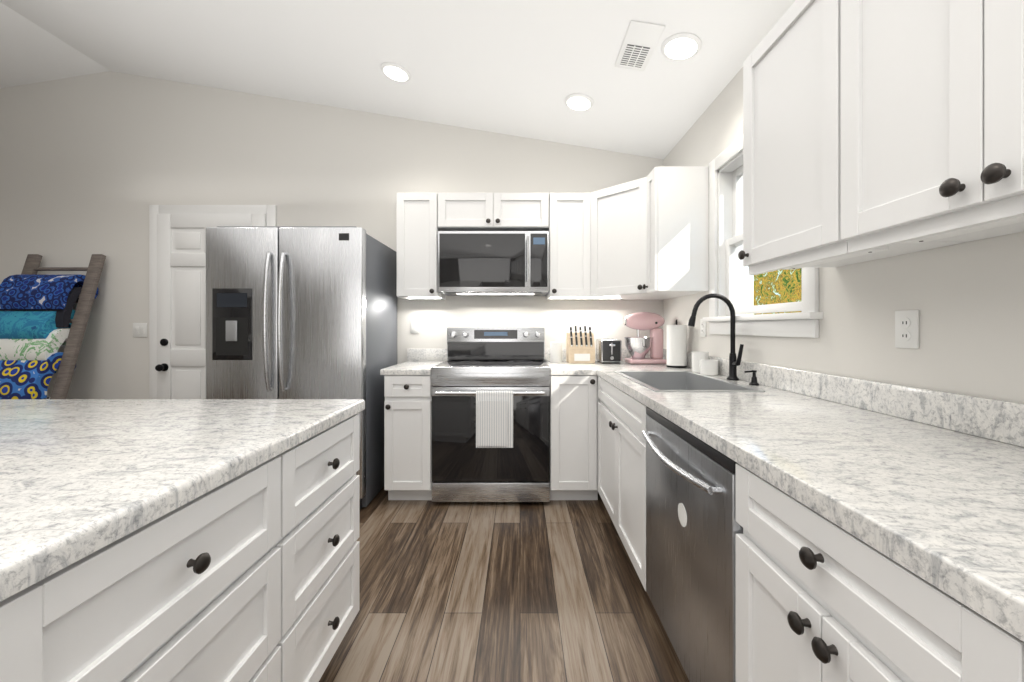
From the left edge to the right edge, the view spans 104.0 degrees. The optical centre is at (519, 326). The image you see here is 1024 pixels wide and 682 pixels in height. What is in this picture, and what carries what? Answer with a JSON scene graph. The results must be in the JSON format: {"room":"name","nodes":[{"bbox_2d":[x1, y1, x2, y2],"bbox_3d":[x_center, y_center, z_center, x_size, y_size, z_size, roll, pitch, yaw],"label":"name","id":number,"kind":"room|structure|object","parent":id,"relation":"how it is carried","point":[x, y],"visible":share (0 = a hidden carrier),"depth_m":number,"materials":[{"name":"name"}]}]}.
{"room":"kitchen","nodes":[
{"label":"kitchen","id":0,"kind":"room"},
{"bbox_2d":[0,71,662,398],"bbox_3d":[-2.155,-0.605,3.400,7.010,3.600,0.160,0,0,0],"label":"wall","id":1,"kind":"structure","parent":0,"point":[96,163],"depth_m":3.32,"materials":[{"name":"white paint"}]},
{"bbox_2d":[133,323,146,336],"bbox_3d":[-3.150,0.025,3.313,0.116,0.116,0.012,0,0,0],"label":"switch plate","id":2,"kind":"object","parent":1,"relation":"attached to","point":[139,329],"visible":1,"depth_m":3.31,"materials":[{"name":"white plastic"}]},
{"bbox_2d":[155,214,265,398],"bbox_3d":[-2.538,0.127,3.265,0.885,2.113,0.101,0,0,0],"label":"entry door","id":3,"kind":"structure","parent":1,"relation":"in","point":[180,367],"depth_m":3.28,"materials":[{"name":"white wood"}]},
{"bbox_2d":[149,205,276,398],"bbox_3d":[-2.538,0.093,3.308,1.041,2.203,0.020,0,0,0],"label":"door frame","id":4,"kind":"structure","parent":1,"relation":"attached to","point":[270,211],"depth_m":3.30,"materials":[{"name":"white wood"}]},
{"bbox_2d":[410,319,418,332],"bbox_3d":[-0.872,-0.005,3.314,0.072,0.116,0.010,0,0,0],"label":"electrical outlet","id":5,"kind":"object","parent":1,"relation":"attached to","point":[414,325],"visible":1,"depth_m":3.31,"materials":[{"name":"white plastic"}]},
{"bbox_2d":[397,193,445,299],"bbox_3d":[-0.767,-0.613,3.128,0.305,0.775,0.380,0,0,0],"label":"upper cabinet","id":6,"kind":"object","parent":1,"relation":"attached to","point":[417,245],"visible":0.98,"depth_m":2.98,"materials":[{"name":"white wood"}]},
{"bbox_2d":[438,193,548,230],"bbox_3d":[-0.199,-0.871,3.128,0.829,0.258,0.380,0,0,0],"label":"upper cabinet","id":7,"kind":"object","parent":1,"relation":"attached to","point":[493,211],"visible":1,"depth_m":2.97,"materials":[{"name":"white wood"}]},
{"bbox_2d":[438,231,548,295],"bbox_3d":[-0.194,-0.476,3.094,0.812,0.451,0.446,0,0,0],"label":"microwave","id":8,"kind":"object","parent":7,"relation":"attached to","point":[493,263],"visible":1,"depth_m":2.92,"materials":[{"name":"grey metal"}]},
{"bbox_2d":[546,193,590,299],"bbox_3d":[0.373,-0.613,3.128,0.310,0.775,0.380,0,0,0],"label":"upper cabinet","id":9,"kind":"object","parent":1,"relation":"attached to","point":[569,229],"visible":1,"depth_m":2.98,"materials":[{"name":"white wood"}]},
{"bbox_2d":[0,0,794,158],"bbox_3d":[-2.155,-1.794,0.360,7.290,0.902,6.520,0,0,0],"label":"ceiling","id":10,"kind":"structure","parent":0,"point":[523,68],"depth_m":2.56,"materials":[{"name":"white paint"}]},
{"bbox_2d":[381,62,410,81],"bbox_3d":[-0.834,-1.708,2.690,0.194,0.041,0.196,0,0,0],"label":"recessed light","id":11,"kind":"object","parent":10,"relation":"in","point":[395,72],"visible":0.98,"depth_m":2.67,"materials":[{"name":"white plastic"}]},
{"bbox_2d":[565,93,593,110],"bbox_3d":[0.398,-1.511,2.697,0.194,0.041,0.196,0,0,0],"label":"recessed light","id":12,"kind":"object","parent":10,"relation":"in","point":[579,102],"visible":0.96,"depth_m":2.68,"materials":[{"name":"white plastic"}]},
{"bbox_2d":[615,20,664,70],"bbox_3d":[0.623,-1.476,2.115,0.168,0.034,0.340,0,0,0],"label":"ceiling vent","id":13,"kind":"object","parent":10,"relation":"in","point":[640,41],"visible":1,"depth_m":2.09,"materials":[{"name":"white"}]},
{"bbox_2d":[661,33,701,60],"bbox_3d":[0.832,-1.442,2.066,0.194,0.041,0.196,0,0,0],"label":"recessed light","id":14,"kind":"object","parent":10,"relation":"in","point":[680,46],"visible":1,"depth_m":2.05,"materials":[{"name":"white plastic"}]},
{"bbox_2d":[319,487,689,681],"bbox_3d":[-2.155,1.245,0.360,7.010,0.100,6.240,0,0,0],"label":"floor","id":15,"kind":"structure","parent":0,"point":[552,591],"depth_m":1.75,"materials":[{"name":"brown wood"}]},
{"bbox_2d":[0,254,105,398],"bbox_3d":[-3.716,0.303,3.041,0.657,1.788,0.526,0,0,0],"label":"blanket ladder","id":16,"kind":"object","parent":15,"relation":"on","point":[39,315],"visible":0.81,"depth_m":3.02,"materials":[{"name":"fabric"}]},
{"bbox_2d":[0,414,359,681],"bbox_3d":[-1.390,0.758,0.499,1.620,0.874,2.098,0,0,0],"label":"kitchen island","id":17,"kind":"object","parent":15,"relation":"on","point":[252,575],"visible":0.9,"depth_m":0.83,"materials":[{"name":"white wood"}]},
{"bbox_2d":[0,399,364,601],"bbox_3d":[-1.433,0.300,0.486,1.655,0.040,2.152,0,0,0],"label":"island countertop","id":18,"kind":"structure","parent":17,"relation":"on","point":[80,479],"depth_m":0.86,"materials":[{"name":"stone"}]},
{"bbox_2d":[206,226,396,508],"bbox_3d":[-1.502,0.268,2.880,0.996,1.830,0.820,0,0,0],"label":"fridge","id":19,"kind":"object","parent":15,"relation":"on","point":[301,312],"visible":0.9,"depth_m":2.54,"materials":[{"name":"grey metal"}]},
{"bbox_2d":[384,375,432,499],"bbox_3d":[-0.752,0.758,2.978,0.314,0.874,0.680,0,0,0],"label":"base cabinet","id":20,"kind":"object","parent":15,"relation":"on","point":[408,438],"visible":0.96,"depth_m":2.67,"materials":[{"name":"white wood"}]},
{"bbox_2d":[380,349,446,374],"bbox_3d":[-0.764,0.250,2.991,0.336,0.140,0.652,0,0,0],"label":"countertop","id":21,"kind":"structure","parent":20,"relation":"on","point":[420,361],"depth_m":3.07,"materials":[{"name":"stone"}]},
{"bbox_2d":[431,328,549,501],"bbox_3d":[-0.196,0.594,2.939,0.789,1.178,0.737,0,0,0],"label":"range","id":22,"kind":"object","parent":15,"relation":"on","point":[490,415],"visible":1,"depth_m":2.66,"materials":[{"name":"grey metal"}]},
{"bbox_2d":[549,375,599,499],"bbox_3d":[0.370,0.758,2.978,0.332,0.874,0.680,0,0,0],"label":"base cabinet","id":23,"kind":"object","parent":15,"relation":"on","point":[574,400],"visible":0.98,"depth_m":2.68,"materials":[{"name":"white wood"}]},
{"bbox_2d":[598,376,646,590],"bbox_3d":[0.837,0.758,2.166,0.702,0.874,1.044,0,0,0],"label":"base cabinet","id":24,"kind":"object","parent":15,"relation":"on","point":[621,456],"visible":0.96,"depth_m":2.00,"materials":[{"name":"white wood"}]},
{"bbox_2d":[545,349,1023,641],"bbox_3d":[0.696,0.330,1.183,0.982,0.300,4.267,0,0,0],"label":"countertop","id":25,"kind":"structure","parent":24,"relation":"on","point":[927,485],"depth_m":0.89,"materials":[{"name":"stone"}]},
{"bbox_2d":[550,341,561,362],"bbox_3d":[0.285,0.194,3.160,0.090,0.170,0.090,0,0,0],"label":"canister","id":26,"kind":"object","parent":25,"relation":"on","point":[555,351],"visible":1,"depth_m":3.12,"materials":[{"name":"white ceramic"}]},
{"bbox_2d":[566,325,594,362],"bbox_3d":[0.475,0.133,3.149,0.200,0.293,0.182,0,0,0],"label":"knife block","id":27,"kind":"object","parent":25,"relation":"on","point":[580,346],"visible":1,"depth_m":3.08,"materials":[{"name":"brown wood"}]},
{"bbox_2d":[596,339,621,363],"bbox_3d":[0.695,0.186,3.134,0.160,0.186,0.252,0,0,0],"label":"toaster","id":28,"kind":"object","parent":25,"relation":"on","point":[608,351],"visible":1,"depth_m":3.03,"materials":[{"name":"silver metal"}]},
{"bbox_2d":[623,312,666,363],"bbox_3d":[0.960,0.081,3.100,0.323,0.396,0.216,0,0,0],"label":"stand mixer","id":29,"kind":"object","parent":25,"relation":"on","point":[638,347],"visible":1,"depth_m":3.05,"materials":[{"name":"pink metal"}]},
{"bbox_2d":[667,320,686,367],"bbox_3d":[1.096,0.114,2.800,0.132,0.330,0.132,0,0,0],"label":"paper towel roll","id":30,"kind":"object","parent":25,"relation":"on","point":[676,346],"visible":1,"depth_m":2.74,"materials":[{"name":"white paper"}]},
{"bbox_2d":[692,351,708,372],"bbox_3d":[1.112,0.216,2.470,0.096,0.125,0.096,0,0,0],"label":"canister","id":31,"kind":"object","parent":25,"relation":"on","point":[697,356],"visible":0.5,"depth_m":2.43,"materials":[{"name":"white ceramic"}]},
{"bbox_2d":[700,359,717,374],"bbox_3d":[1.110,0.236,2.350,0.100,0.085,0.100,0,0,0],"label":"canister","id":32,"kind":"object","parent":25,"relation":"on","point":[708,366],"visible":1,"depth_m":2.31,"materials":[{"name":"white ceramic"}]},
{"bbox_2d":[688,293,743,379],"bbox_3d":[1.021,0.051,2.098,0.274,0.456,0.104,0,0,0],"label":"faucet","id":33,"kind":"object","parent":25,"relation":"on","point":[734,361],"visible":1,"depth_m":2.10,"materials":[{"name":"black metal"}]},
{"bbox_2d":[744,370,758,384],"bbox_3d":[1.118,0.243,1.930,0.067,0.071,0.043,0,0,0],"label":"soap dispenser","id":34,"kind":"object","parent":25,"relation":"on","point":[753,380],"visible":0.98,"depth_m":1.92,"materials":[{"name":"black metal"}]},
{"bbox_2d":[642,407,742,681],"bbox_3d":[0.820,0.757,1.304,0.721,0.865,0.673,0,0,0],"label":"dishwasher","id":35,"kind":"object","parent":15,"relation":"on","point":[693,527],"visible":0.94,"depth_m":1.19,"materials":[{"name":"grey metal"}]},
{"bbox_2d":[736,463,1023,681],"bbox_3d":[0.837,0.758,0.686,0.702,0.874,0.553,0,0,0],"label":"base cabinet","id":36,"kind":"object","parent":15,"relation":"on","point":[820,598],"visible":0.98,"depth_m":0.66,"materials":[{"name":"white wood"}]},
{"bbox_2d":[663,67,1023,403],"bbox_3d":[1.270,-0.605,0.360,0.160,3.600,5.920,0,0,0],"label":"wall","id":37,"kind":"structure","parent":0,"point":[966,299],"depth_m":1.24,"materials":[{"name":"white paint"}]},
{"bbox_2d":[585,166,708,299],"bbox_3d":[0.857,-0.613,2.904,0.663,0.775,0.828,0,0,0],"label":"upper cabinet","id":38,"kind":"object","parent":37,"relation":"attached to","point":[650,236],"visible":1,"depth_m":2.58,"materials":[{"name":"white wood"}]},
{"bbox_2d":[700,319,705,336],"bbox_3d":[1.184,0.005,2.590,0.010,0.116,0.072,0,0,0],"label":"electrical outlet","id":39,"kind":"object","parent":37,"relation":"attached to","point":[702,329],"visible":0.92,"depth_m":2.59,"materials":[{"name":"white plastic"}]},
{"bbox_2d":[703,134,822,337],"bbox_3d":[1.244,-0.486,2.035,0.211,1.058,0.930,0,0,0],"label":"window","id":40,"kind":"structure","parent":37,"relation":"in","point":[727,273],"depth_m":2.35,"materials":[{"name":"white wood"}]},
{"bbox_2d":[738,0,969,274],"bbox_3d":[0.998,-0.598,1.282,0.380,0.805,0.454,0,0,0],"label":"upper cabinet","id":41,"kind":"object","parent":37,"relation":"attached to","point":[792,141],"visible":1,"depth_m":1.24,"materials":[{"name":"white wood"}]},
{"bbox_2d":[895,310,918,348],"bbox_3d":[1.184,0.007,1.227,0.010,0.116,0.072,0,0,0],"label":"electrical outlet","id":42,"kind":"object","parent":37,"relation":"attached to","point":[906,328],"visible":1,"depth_m":1.22,"materials":[{"name":"white plastic"}]},
{"bbox_2d":[841,0,1023,252],"bbox_3d":[0.998,-0.598,0.726,0.380,0.805,0.652,0,0,0],"label":"upper cabinet","id":43,"kind":"object","parent":37,"relation":"attached to","point":[932,120],"visible":1,"depth_m":0.83,"materials":[{"name":"white wood"}]},
{"label":"outside","id":44,"kind":"structure","parent":0,"visible":0},
{"bbox_2d":[753,268,801,314],"bbox_3d":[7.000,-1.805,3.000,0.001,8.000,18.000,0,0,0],"label":"trees","id":45,"kind":"object","parent":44,"point":[779,286],"depth_m":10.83,"materials":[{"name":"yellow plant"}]}
]}

